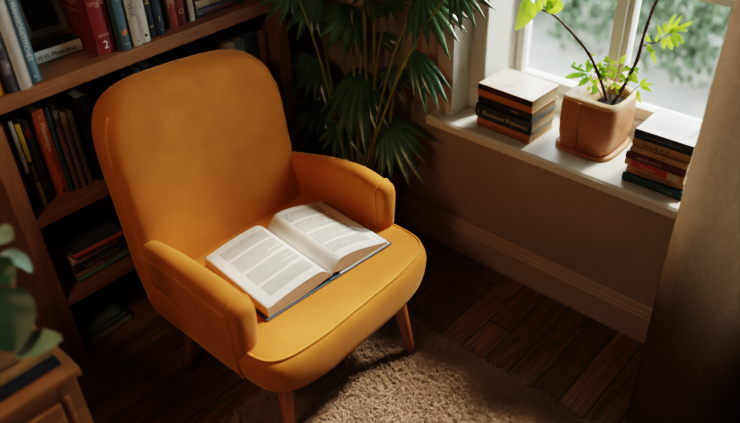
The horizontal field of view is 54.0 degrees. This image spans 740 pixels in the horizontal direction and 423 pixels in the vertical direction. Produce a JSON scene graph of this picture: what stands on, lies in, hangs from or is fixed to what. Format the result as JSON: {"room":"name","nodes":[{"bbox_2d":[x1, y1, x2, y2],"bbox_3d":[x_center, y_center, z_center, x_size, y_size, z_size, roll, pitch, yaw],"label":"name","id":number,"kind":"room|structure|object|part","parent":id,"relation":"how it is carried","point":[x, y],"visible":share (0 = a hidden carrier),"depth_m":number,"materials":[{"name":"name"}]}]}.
{"room":"reading nook","nodes":[
{"label":"reading nook","id":0,"kind":"room"},
{"bbox_2d":[0,12,301,286],"bbox_3d":[-1.421,-0.472,1.557,0.100,2.650,3.950,27,45,34],"label":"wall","id":1,"kind":"structure","parent":0,"point":[287,17],"depth_m":2.86,"materials":[{"name":"paint"}]},
{"bbox_2d":[76,220,643,422],"bbox_3d":[0.005,1.393,1.062,4.150,0.100,3.600,27,45,34],"label":"floor","id":2,"kind":"structure","parent":0,"point":[587,365],"depth_m":2.27,"materials":[{"name":"brown wood"}]},
{"bbox_2d":[0,325,93,422],"bbox_3d":[-0.981,0.619,1.641,0.427,0.550,0.637,27,45,34],"label":"base cabinet","id":3,"kind":"object","parent":2,"relation":"on","point":[56,396],"visible":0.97,"depth_m":1.53,"materials":[{"name":"brown wood"}]},
{"bbox_2d":[0,353,60,402],"bbox_3d":[-0.835,0.355,1.517,0.200,0.013,0.300,26,45,34],"label":"book","id":4,"kind":"object","parent":3,"relation":"on","point":[46,366],"visible":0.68,"depth_m":1.51,"materials":[{"name":"paper"}]},
{"bbox_2d":[0,350,51,386],"bbox_3d":[-0.839,0.336,1.514,0.170,0.020,0.285,27,45,34],"label":"book","id":5,"kind":"object","parent":4,"relation":"on","point":[23,366],"visible":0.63,"depth_m":1.51,"materials":[{"name":"brown paper"}]},
{"bbox_2d":[0,349,23,372],"bbox_3d":[-0.854,0.326,1.496,0.150,0.018,0.260,27,45,34],"label":"book","id":6,"kind":"object","parent":5,"relation":"on","point":[7,359],"visible":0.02,"depth_m":1.50,"materials":[{"name":"brown paper"}]},
{"bbox_2d":[0,224,62,358],"bbox_3d":[-0.756,0.186,1.405,0.293,0.308,0.146,-7,36,-7],"label":"plant","id":7,"kind":"object","parent":6,"relation":"on","point":[17,305],"visible":1,"depth_m":1.41,"materials":[{"name":"green plant"}]},
{"bbox_3d":[-0.751,0.621,1.599,0.010,0.390,0.255,27,45,34],"label":"door","id":8,"kind":"part","parent":3,"relation":"part of","materials":[{"name":"brown wood"}]},
{"bbox_3d":[-0.743,0.625,1.592,0.012,0.390,0.255,27,45,34],"label":"door frame","id":9,"kind":"part","parent":3,"relation":"part of","materials":[{"name":"brown wood"}]},
{"bbox_3d":[-0.837,0.690,1.529,0.012,0.496,0.613,27,45,34],"label":"frame","id":10,"kind":"part","parent":3,"relation":"part of","materials":[{"name":"brown wood"}]},
{"bbox_2d":[0,0,299,377],"bbox_3d":[-0.712,-0.550,2.053,0.296,1.950,0.985,27,45,34],"label":"bookshelf","id":11,"kind":"object","parent":2,"relation":"on","point":[53,290],"visible":0.34,"depth_m":2.13,"materials":[{"name":"brown wood"}]},
{"bbox_2d":[0,81,4,95],"bbox_3d":[-0.957,-0.404,1.738,0.171,0.225,0.018,27,45,34],"label":"book","id":12,"kind":"object","parent":11,"relation":"on","point":[2,92],"visible":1,"depth_m":1.75,"materials":[{"name":"orange paper"}]},
{"bbox_2d":[0,37,18,93],"bbox_3d":[-0.931,-0.415,1.745,0.171,0.235,0.026,27,45,34],"label":"book","id":13,"kind":"object","parent":11,"relation":"on","point":[7,78],"visible":1,"depth_m":1.74,"materials":[{"name":"grey paper"}]},
{"bbox_2d":[0,0,32,89],"bbox_3d":[-0.912,-0.445,1.754,0.181,0.270,0.031,27,45,34],"label":"book","id":14,"kind":"object","parent":11,"relation":"on","point":[7,33],"visible":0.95,"depth_m":1.72,"materials":[{"name":"grey paper"}]},
{"bbox_2d":[0,121,34,208],"bbox_3d":[-0.990,-0.142,1.951,0.171,0.262,0.026,27,45,34],"label":"book","id":15,"kind":"object","parent":11,"relation":"on","point":[3,126],"visible":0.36,"depth_m":1.90,"materials":[{"name":"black paper"}]},
{"bbox_2d":[0,114,42,207],"bbox_3d":[-0.968,-0.151,1.956,0.171,0.270,0.012,27,45,34],"label":"book","id":16,"kind":"object","parent":11,"relation":"on","point":[8,123],"visible":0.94,"depth_m":1.90,"materials":[{"name":"beige paper"}]},
{"bbox_2d":[4,0,41,82],"bbox_3d":[-0.901,-0.465,1.782,0.181,0.270,0.031,27,45,34],"label":"book","id":17,"kind":"object","parent":11,"relation":"on","point":[12,6],"visible":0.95,"depth_m":1.75,"materials":[{"name":"blue paper"}]},
{"bbox_2d":[3,114,47,205],"bbox_3d":[-0.958,-0.151,1.969,0.171,0.255,0.014,27,45,34],"label":"book","id":18,"kind":"object","parent":11,"relation":"on","point":[15,123],"visible":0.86,"depth_m":1.91,"materials":[{"name":"paper"}]},
{"bbox_2d":[5,111,53,201],"bbox_3d":[-0.952,-0.163,1.989,0.170,0.250,0.024,27,45,34],"label":"book","id":19,"kind":"object","parent":11,"relation":"on","point":[23,123],"visible":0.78,"depth_m":1.93,"materials":[{"name":"red paper"}]},
{"bbox_2d":[13,103,69,196],"bbox_3d":[-0.924,-0.187,2.008,0.181,0.265,0.031,27,45,34],"label":"book","id":20,"kind":"object","parent":11,"relation":"on","point":[34,114],"visible":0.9,"depth_m":1.95,"materials":[{"name":"red paper"}]},
{"bbox_3d":[-1.027,-0.339,1.776,0.296,1.950,0.046,27,45,34],"label":"panel","id":21,"kind":"part","parent":11,"relation":"part of","materials":[{"name":"brown wood"}]},
{"bbox_2d":[33,101,74,190],"bbox_3d":[-0.906,-0.196,2.022,0.170,0.262,0.013,27,45,34],"label":"book","id":22,"kind":"object","parent":11,"relation":"on","point":[45,109],"visible":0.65,"depth_m":1.96,"materials":[{"name":"red paper"}]},
{"bbox_2d":[31,33,82,64],"bbox_3d":[-0.876,-0.442,1.948,0.131,0.037,0.155,28,45,35],"label":"book","id":23,"kind":"object","parent":11,"relation":"on","point":[65,45],"visible":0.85,"depth_m":1.92,"materials":[{"name":"grey paper"}]},
{"bbox_2d":[17,0,71,44],"bbox_3d":[-0.872,-0.526,1.915,0.138,0.143,0.048,-30,44,-33],"label":"picture frame","id":24,"kind":"object","parent":23,"relation":"on","point":[44,20],"visible":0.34,"depth_m":1.92,"materials":[{"name":"brown wood"}]},
{"bbox_2d":[19,0,59,30],"bbox_3d":[-0.870,-0.526,1.914,0.078,0.081,0.002,-30,30,-33],"label":"picture","id":25,"kind":"object","parent":24,"relation":"attached to","point":[39,14],"depth_m":1.91},
{"bbox_2d":[38,98,80,189],"bbox_3d":[-0.892,-0.204,2.027,0.171,0.268,0.017,27,45,34],"label":"book","id":26,"kind":"object","parent":11,"relation":"on","point":[51,106],"visible":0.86,"depth_m":1.97,"materials":[{"name":"paper"}]},
{"bbox_2d":[46,97,93,183],"bbox_3d":[-0.865,-0.206,2.062,0.170,0.228,0.020,27,45,34],"label":"book","id":27,"kind":"object","parent":11,"relation":"on","point":[69,113],"visible":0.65,"depth_m":2.00,"materials":[{"name":"black paper"}]},
{"bbox_2d":[55,106,87,186],"bbox_3d":[-0.876,-0.198,2.046,0.171,0.235,0.016,27,45,34],"label":"book","id":28,"kind":"object","parent":11,"relation":"on","point":[62,115],"visible":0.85,"depth_m":1.99,"materials":[{"name":"grey paper"}]},
{"bbox_2d":[49,87,104,180],"bbox_3d":[-0.840,-0.238,2.077,0.201,0.262,0.040,27,45,34],"label":"book","id":29,"kind":"object","parent":11,"relation":"on","point":[74,99],"visible":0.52,"depth_m":1.99,"materials":[{"name":"grey paper"}]},
{"bbox_2d":[60,0,115,55],"bbox_3d":[-0.785,-0.584,1.915,0.216,0.300,0.053,27,45,34],"label":"book","id":30,"kind":"object","parent":11,"relation":"on","point":[88,20],"visible":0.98,"depth_m":1.91,"materials":[{"name":"red paper"}]},
{"bbox_2d":[53,249,129,282],"bbox_3d":[-0.860,0.138,2.256,0.150,0.018,0.185,25,44,33],"label":"book","id":31,"kind":"object","parent":11,"relation":"on","point":[106,264],"visible":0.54,"depth_m":2.21,"materials":[{"name":"brown paper"}]},
{"bbox_2d":[53,246,128,276],"bbox_3d":[-0.864,0.121,2.244,0.150,0.023,0.178,26,44,33],"label":"book","id":32,"kind":"object","parent":31,"relation":"on","point":[113,255],"visible":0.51,"depth_m":2.20,"materials":[{"name":"brown paper"}]},
{"bbox_2d":[50,236,127,272],"bbox_3d":[-0.861,0.107,2.226,0.161,0.020,0.178,27,45,35],"label":"book","id":33,"kind":"object","parent":32,"relation":"on","point":[122,243],"visible":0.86,"depth_m":2.18,"materials":[{"name":"brown paper"}]},
{"bbox_2d":[46,237,118,265],"bbox_3d":[-0.874,0.090,2.209,0.151,0.027,0.155,27,45,34],"label":"book","id":34,"kind":"object","parent":33,"relation":"on","point":[52,245],"visible":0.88,"depth_m":2.17,"materials":[{"name":"brown paper"}]},
{"bbox_2d":[50,211,123,259],"bbox_3d":[-0.855,0.071,2.193,0.151,0.020,0.162,28,46,36],"label":"book","id":35,"kind":"object","parent":34,"relation":"on","point":[83,236],"visible":0.95,"depth_m":2.18,"materials":[{"name":"brown paper"}]},
{"bbox_3d":[-0.686,0.015,2.454,0.288,0.026,0.889,27,45,34],"label":"shelf","id":36,"kind":"part","parent":11,"relation":"part of","materials":[{"name":"brown wood"}]},
{"bbox_2d":[75,307,132,345],"bbox_3d":[-0.888,0.357,2.386,0.151,0.028,0.150,24,43,32],"label":"book","id":37,"kind":"object","parent":11,"relation":"on","point":[99,337],"visible":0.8,"depth_m":2.34,"materials":[{"name":"grey paper"}]},
{"bbox_2d":[73,292,126,337],"bbox_3d":[-0.887,0.337,2.368,0.141,0.026,0.130,27,45,34],"label":"book","id":38,"kind":"object","parent":37,"relation":"on","point":[123,314],"visible":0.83,"depth_m":2.33,"materials":[{"name":"grey paper"}]},
{"bbox_2d":[69,290,120,331],"bbox_3d":[-0.892,0.321,2.348,0.141,0.022,0.115,28,46,36],"label":"book","id":39,"kind":"object","parent":38,"relation":"on","point":[96,309],"visible":0.94,"depth_m":2.33,"materials":[{"name":"grey paper"}]},
{"bbox_2d":[96,69,131,93],"bbox_3d":[-0.744,-0.311,2.174,0.170,0.260,0.030,27,45,34],"label":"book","id":40,"kind":"object","parent":11,"relation":"on","point":[104,82],"visible":0.27,"depth_m":2.10,"materials":[{"name":"black paper"}]},
{"bbox_2d":[104,0,131,50],"bbox_3d":[-0.722,-0.578,1.929,0.181,0.270,0.026,27,45,34],"label":"book","id":41,"kind":"object","parent":11,"relation":"on","point":[114,9],"visible":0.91,"depth_m":1.92,"materials":[{"name":"blue paper"}]},
{"bbox_3d":[-0.820,-0.603,2.132,0.008,1.950,0.889,27,45,34],"label":"panel","id":42,"kind":"part","parent":11,"relation":"part of","materials":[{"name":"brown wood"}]},
{"bbox_3d":[-0.677,0.229,2.607,0.288,0.036,0.889,27,45,34],"label":"shelf","id":43,"kind":"part","parent":11,"relation":"part of","materials":[{"name":"brown wood"}]},
{"bbox_2d":[122,64,139,73],"bbox_3d":[-0.723,-0.329,2.190,0.170,0.268,0.022,27,45,34],"label":"book","id":44,"kind":"object","parent":11,"relation":"on","point":[133,69],"visible":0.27,"depth_m":2.08,"materials":[{"name":"paper"}]},
{"bbox_2d":[120,0,142,46],"bbox_3d":[-0.700,-0.588,1.954,0.181,0.255,0.027,27,45,34],"label":"book","id":45,"kind":"object","parent":11,"relation":"on","point":[128,8],"visible":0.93,"depth_m":1.94,"materials":[{"name":"beige paper"}]},
{"bbox_3d":[-0.708,-0.499,2.084,0.288,0.040,0.889,27,45,34],"label":"shelf","id":46,"kind":"part","parent":11,"relation":"part of","materials":[{"name":"brown wood"}]},
{"bbox_2d":[133,0,150,42],"bbox_3d":[-0.683,-0.601,1.975,0.181,0.250,0.028,27,45,34],"label":"book","id":47,"kind":"object","parent":11,"relation":"on","point":[138,4],"visible":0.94,"depth_m":1.96,"materials":[{"name":"white paper"}]},
{"bbox_2d":[133,59,156,70],"bbox_3d":[-0.698,-0.355,2.241,0.170,0.250,0.040,27,45,34],"label":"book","id":48,"kind":"object","parent":11,"relation":"on","point":[145,64],"visible":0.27,"depth_m":2.14,"materials":[{"name":"black paper"}]},
{"bbox_2d":[142,0,156,37],"bbox_3d":[-0.673,-0.615,2.003,0.181,0.240,0.026,27,45,34],"label":"book","id":49,"kind":"object","parent":11,"relation":"on","point":[146,3],"visible":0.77,"depth_m":1.99,"materials":[{"name":"blue paper"}]},
{"bbox_2d":[150,0,165,35],"bbox_3d":[-0.653,-0.624,2.022,0.181,0.230,0.026,27,45,34],"label":"book","id":50,"kind":"object","parent":11,"relation":"on","point":[155,4],"visible":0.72,"depth_m":2.01,"materials":[{"name":"blue paper"}]},
{"bbox_3d":[-0.696,-0.217,2.287,0.288,0.028,0.889,27,45,34],"label":"shelf","id":51,"kind":"part","parent":11,"relation":"part of","materials":[{"name":"brown wood"}]},
{"bbox_2d":[160,0,178,28],"bbox_3d":[-0.620,-0.649,2.052,0.171,0.235,0.023,27,45,34],"label":"book","id":52,"kind":"object","parent":11,"relation":"on","point":[168,7],"visible":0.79,"depth_m":2.05,"materials":[{"name":"red paper"}]},
{"bbox_2d":[174,0,186,25],"bbox_3d":[-0.603,-0.663,2.069,0.171,0.235,0.027,27,45,34],"label":"book","id":53,"kind":"object","parent":11,"relation":"on","point":[179,8],"visible":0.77,"depth_m":2.07,"materials":[{"name":"red paper"}]},
{"bbox_2d":[182,0,195,21],"bbox_3d":[-0.580,-0.678,2.098,0.170,0.225,0.018,27,45,34],"label":"book","id":54,"kind":"object","parent":11,"relation":"on","point":[188,4],"visible":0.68,"depth_m":2.10,"materials":[{"name":"beige paper"}]},
{"bbox_2d":[196,34,235,52],"bbox_3d":[-0.487,-0.452,2.369,0.170,0.243,0.030,27,45,34],"label":"book","id":55,"kind":"object","parent":11,"relation":"on","point":[211,42],"visible":0.29,"depth_m":2.30,"materials":[{"name":"brown paper"}]},
{"bbox_2d":[194,0,244,18],"bbox_3d":[-0.496,-0.640,2.210,0.141,0.026,0.185,27,45,34],"label":"book","id":56,"kind":"object","parent":11,"relation":"on","point":[221,5],"visible":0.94,"depth_m":2.16,"materials":[{"name":"blue paper"}]},
{"bbox_2d":[193,0,221,9],"bbox_3d":[-0.494,-0.660,2.197,0.131,0.022,0.175,27,45,34],"label":"book","id":57,"kind":"object","parent":56,"relation":"on","point":[201,3],"visible":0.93,"depth_m":2.12,"materials":[{"name":"grey paper"}]},
{"bbox_2d":[213,30,245,51],"bbox_3d":[-0.464,-0.469,2.390,0.170,0.245,0.036,27,45,34],"label":"book","id":58,"kind":"object","parent":11,"relation":"on","point":[239,41],"visible":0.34,"depth_m":2.29,"materials":[{"name":"paper"}]},
{"bbox_2d":[223,28,251,54],"bbox_3d":[-0.446,-0.485,2.409,0.170,0.248,0.020,27,45,34],"label":"book","id":59,"kind":"object","parent":11,"relation":"on","point":[245,36],"visible":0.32,"depth_m":2.31,"materials":[{"name":"black paper"}]},
{"bbox_2d":[229,25,258,58],"bbox_3d":[-0.429,-0.495,2.423,0.170,0.246,0.024,27,45,34],"label":"book","id":60,"kind":"object","parent":11,"relation":"on","point":[252,35],"visible":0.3,"depth_m":2.33,"materials":[{"name":"black paper"}]},
{"bbox_2d":[235,23,270,72],"bbox_3d":[-0.404,-0.507,2.444,0.170,0.240,0.034,27,45,34],"label":"book","id":61,"kind":"object","parent":11,"relation":"on","point":[261,38],"visible":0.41,"depth_m":2.36,"materials":[{"name":"paper"}]},
{"bbox_3d":[-0.398,-0.761,2.328,0.296,1.950,0.050,27,45,34],"label":"panel","id":62,"kind":"part","parent":11,"relation":"part of","materials":[{"name":"brown wood"}]},
{"bbox_2d":[91,49,426,422],"bbox_3d":[-0.294,0.069,2.080,0.762,0.890,0.687,27,45,34],"label":"armchair","id":63,"kind":"object","parent":2,"relation":"on","point":[194,153],"visible":0.85,"depth_m":1.98,"materials":[{"name":"yellow fabric"}]},
{"bbox_3d":[-0.536,0.376,2.174,0.106,0.299,0.046,5,36,11],"label":"leg","id":64,"kind":"part","parent":63,"relation":"part of","materials":[{"name":"brown wood"}]},
{"bbox_3d":[-0.471,-0.080,2.158,0.287,0.726,0.607,27,45,34],"label":"backrest","id":65,"kind":"part","parent":63,"relation":"part of","materials":[{"name":"yellow fabric"}]},
{"bbox_3d":[-0.466,0.239,1.920,0.497,0.293,0.075,28,46,35],"label":"armrest","id":66,"kind":"part","parent":63,"relation":"part of","materials":[{"name":"yellow fabric"}]},
{"bbox_3d":[-0.228,0.195,2.113,0.599,0.160,0.668,27,45,34],"label":"seat","id":67,"kind":"part","parent":63,"relation":"part of","materials":[{"name":"yellow fabric"}]},
{"bbox_3d":[-0.221,0.520,1.961,0.046,0.262,0.071,-6,36,-5],"label":"leg","id":68,"kind":"part","parent":63,"relation":"part of","materials":[{"name":"brown wood"}]},
{"bbox_2d":[204,201,391,320],"bbox_3d":[-0.205,0.104,2.053,0.450,0.054,0.304,-30,44,-33],"label":"open book","id":69,"kind":"object","parent":63,"relation":"on","point":[303,248],"visible":0.98,"depth_m":2.01,"materials":[{"name":"beige paper"}]},
{"bbox_3d":[-0.102,-0.038,2.276,0.434,0.304,0.066,23,43,31],"label":"armrest","id":70,"kind":"part","parent":63,"relation":"part of","materials":[{"name":"yellow fabric"}]},
{"bbox_3d":[0.097,0.335,2.200,0.084,0.264,0.046,9,37,15],"label":"leg","id":71,"kind":"part","parent":63,"relation":"part of","materials":[{"name":"brown wood"}]},
{"bbox_2d":[259,0,494,200],"bbox_3d":[0.051,-0.284,2.419,0.720,1.036,0.346,10,38,17],"label":"potted palm","id":72,"kind":"object","parent":2,"relation":"on","point":[359,99],"visible":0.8,"depth_m":2.38,"materials":[{"name":"plant"}]},
{"bbox_3d":[-0.069,-0.289,2.517,0.024,0.444,0.159,-8,36,-8],"label":"stem","id":73,"kind":"part","parent":72,"relation":"part of","materials":[{"name":"green plant"}]},
{"bbox_3d":[-0.045,-0.351,2.446,0.025,0.625,0.144,1,36,5],"label":"stem","id":74,"kind":"part","parent":72,"relation":"part of","materials":[{"name":"green plant"}]},
{"bbox_3d":[-0.018,-0.371,2.439,0.040,0.670,0.145,-4,36,-2],"label":"stem","id":75,"kind":"part","parent":72,"relation":"part of","materials":[{"name":"green plant"}]},
{"bbox_3d":[-0.011,-0.318,2.426,0.174,0.602,0.091,-28,43,-31],"label":"stem","id":76,"kind":"part","parent":72,"relation":"part of","materials":[{"name":"yellow"}]},
{"bbox_3d":[0.019,-0.338,2.392,0.237,0.672,0.022,-6,36,-5],"label":"stem","id":77,"kind":"part","parent":72,"relation":"part of","materials":[{"name":"yellow"}]},
{"bbox_2d":[219,315,597,422],"bbox_3d":[0.117,0.843,1.710,1.428,0.027,1.316,27,45,34],"label":"rug","id":78,"kind":"object","parent":2,"relation":"on","point":[378,381],"visible":0.83,"depth_m":2.14,"materials":[{"name":"beige carpet"}]},
{"bbox_2d":[288,0,674,308],"bbox_3d":[1.253,-0.511,1.451,3.950,2.650,0.350,27,45,34],"label":"wall","id":79,"kind":"structure","parent":0,"point":[620,245],"depth_m":2.39,"materials":[{"name":"paint"}]},
{"bbox_2d":[394,191,652,343],"bbox_3d":[1.171,0.511,2.018,3.950,0.136,0.017,27,45,34],"label":"baseboard","id":80,"kind":"structure","parent":79,"relation":"attached to","point":[617,311],"depth_m":2.48,"materials":[{"name":"paint"}]},
{"bbox_2d":[426,0,733,219],"bbox_3d":[0.732,-0.885,1.673,1.188,1.865,0.412,27,45,34],"label":"window","id":81,"kind":"structure","parent":79,"relation":"in","point":[495,44],"depth_m":2.24,"materials":[{"name":"white paint"}]},
{"bbox_2d":[477,116,552,143],"bbox_3d":[0.458,-0.284,2.294,0.196,0.034,0.141,28,45,35],"label":"book","id":82,"kind":"object","parent":81,"relation":"on","point":[496,127],"visible":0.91,"depth_m":2.25,"materials":[{"name":"grey paper"}]},
{"bbox_2d":[475,102,555,135],"bbox_3d":[0.453,-0.313,2.268,0.205,0.043,0.141,27,45,35],"label":"book","id":83,"kind":"object","parent":82,"relation":"on","point":[481,110],"visible":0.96,"depth_m":2.22,"materials":[{"name":"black paper"}]},
{"bbox_2d":[478,95,557,121],"bbox_3d":[0.457,-0.344,2.252,0.197,0.026,0.143,28,46,36],"label":"book","id":84,"kind":"object","parent":83,"relation":"on","point":[499,106],"visible":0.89,"depth_m":2.20,"materials":[{"name":"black paper"}]},
{"bbox_2d":[478,67,559,113],"bbox_3d":[0.455,-0.373,2.232,0.197,0.042,0.149,28,46,36],"label":"book","id":85,"kind":"object","parent":84,"relation":"on","point":[518,90],"visible":1,"depth_m":2.20,"materials":[{"name":"white paper"}]},
{"bbox_3d":[0.605,-1.044,1.922,0.345,1.598,0.045,27,45,34],"label":"sash","id":86,"kind":"part","parent":81,"relation":"part of","materials":[{"name":"white paint"}]},
{"bbox_3d":[0.762,-0.173,2.184,1.188,0.040,0.412,27,45,34],"label":"sill","id":87,"kind":"part","parent":81,"relation":"part of","materials":[{"name":"white paint"}]},
{"bbox_3d":[0.848,-0.263,2.236,0.927,0.049,0.095,27,45,34],"label":"rail","id":88,"kind":"part","parent":81,"relation":"part of","materials":[{"name":"white paint"}]},
{"bbox_2d":[515,0,693,161],"bbox_3d":[0.637,-0.417,2.089,0.510,0.477,0.200,27,45,34],"label":"plant","id":89,"kind":"object","parent":81,"relation":"on","point":[597,114],"visible":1,"depth_m":2.08,"materials":[{"name":"green plant"}]},
{"bbox_3d":[0.597,-0.449,2.105,0.248,0.247,0.023,25,44,33],"label":"stem","id":90,"kind":"part","parent":89,"relation":"part of","materials":[{"name":"brown plant"}]},
{"bbox_3d":[0.673,-0.281,2.153,0.174,0.163,0.182,27,45,34],"label":"planter","id":91,"kind":"part","parent":89,"relation":"part of","materials":[{"name":"orange ceramic"}]},
{"bbox_3d":[0.723,-0.433,1.991,0.082,0.344,0.022,18,41,26],"label":"stem","id":92,"kind":"part","parent":89,"relation":"part of","materials":[{"name":"brown plant"}]},
{"bbox_3d":[0.764,-0.461,1.919,0.017,0.074,0.076,-27,42,-30],"label":"stem","id":93,"kind":"part","parent":89,"relation":"part of","materials":[{"name":"green plant"}]},
{"bbox_2d":[622,169,682,200],"bbox_3d":[0.818,-0.102,2.026,0.172,0.025,0.151,27,45,34],"label":"book","id":94,"kind":"object","parent":81,"relation":"on","point":[658,187],"visible":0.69,"depth_m":1.98,"materials":[{"name":"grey paper"}]},
{"bbox_2d":[626,164,684,190],"bbox_3d":[0.820,-0.126,2.017,0.160,0.024,0.149,25,44,33],"label":"book","id":95,"kind":"object","parent":94,"relation":"on","point":[630,169],"visible":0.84,"depth_m":1.98,"materials":[{"name":"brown paper"}]},
{"bbox_2d":[624,157,686,184],"bbox_3d":[0.814,-0.140,1.997,0.168,0.022,0.146,28,46,36],"label":"book","id":96,"kind":"object","parent":95,"relation":"on","point":[667,175],"visible":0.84,"depth_m":1.95,"materials":[{"name":"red paper"}]},
{"bbox_2d":[625,148,688,176],"bbox_3d":[0.811,-0.160,1.987,0.166,0.021,0.147,26,44,33],"label":"book","id":97,"kind":"object","parent":96,"relation":"on","point":[629,154],"visible":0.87,"depth_m":1.94,"materials":[{"name":"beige paper"}]},
{"bbox_2d":[630,145,689,169],"bbox_3d":[0.816,-0.174,1.973,0.160,0.017,0.146,27,45,35],"label":"book","id":98,"kind":"object","parent":97,"relation":"on","point":[674,162],"visible":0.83,"depth_m":1.93,"materials":[{"name":"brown paper"}]},
{"bbox_2d":[632,137,692,163],"bbox_3d":[0.818,-0.194,1.966,0.158,0.023,0.147,26,44,33],"label":"book","id":99,"kind":"object","parent":98,"relation":"on","point":[637,142],"visible":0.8,"depth_m":1.92,"materials":[{"name":"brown paper"}]},
{"bbox_2d":[634,109,700,155],"bbox_3d":[0.817,-0.214,1.949,0.158,0.029,0.147,27,45,34],"label":"book","id":100,"kind":"object","parent":99,"relation":"on","point":[679,133],"visible":0.94,"depth_m":1.93,"materials":[{"name":"grey paper"}]},
{"bbox_3d":[0.952,-0.871,1.659,0.587,1.598,0.045,27,45,34],"label":"sash","id":101,"kind":"part","parent":81,"relation":"part of","materials":[{"name":"white paint"}]},
{"bbox_3d":[0.775,-1.470,0.765,2.200,0.024,0.231,27,45,34],"label":"curtain rod","id":102,"kind":"object","parent":79,"relation":"attached to","visible":0},
{"bbox_2d":[625,0,739,422],"bbox_3d":[0.991,-0.292,1.203,0.805,2.390,0.206,27,45,34],"label":"curtain","id":103,"kind":"object","parent":102,"relation":"hanging from","point":[689,367],"visible":1,"depth_m":1.75,"materials":[{"name":"fabric"}]},
{"label":"outside","id":104,"kind":"structure","parent":0,"visible":0},
{"bbox_2d":[528,0,722,119],"bbox_3d":[4.005,-2.633,7.114,20.000,0.100,11.880,27,45,34],"label":"sky","id":105,"kind":"structure","parent":104,"point":[544,56],"depth_m":4.90,"materials":[{"name":"white"}]},
{"bbox_2d":[534,0,545,19],"bbox_3d":[1.030,-1.928,5.617,0.891,0.734,0.951,16,40,24],"label":"shrub","id":106,"kind":"object","parent":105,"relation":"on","point":[543,16],"visible":0.08,"depth_m":5.47,"materials":[{"name":"green plant"}]},
{"bbox_2d":[546,0,675,52],"bbox_3d":[1.596,-1.557,4.955,0.847,0.833,0.897,-22,40,-25],"label":"shrub","id":107,"kind":"object","parent":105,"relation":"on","point":[571,10],"visible":0.7,"depth_m":4.88,"materials":[{"name":"green plant"}]},
{"bbox_2d":[636,0,731,89],"bbox_3d":[2.120,-1.115,4.414,0.750,0.701,0.756,-10,36,-10],"label":"foliage","id":108,"kind":"object","parent":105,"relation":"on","point":[712,21],"visible":0.69,"depth_m":4.42,"materials":[{"name":"green plant"}]}
]}

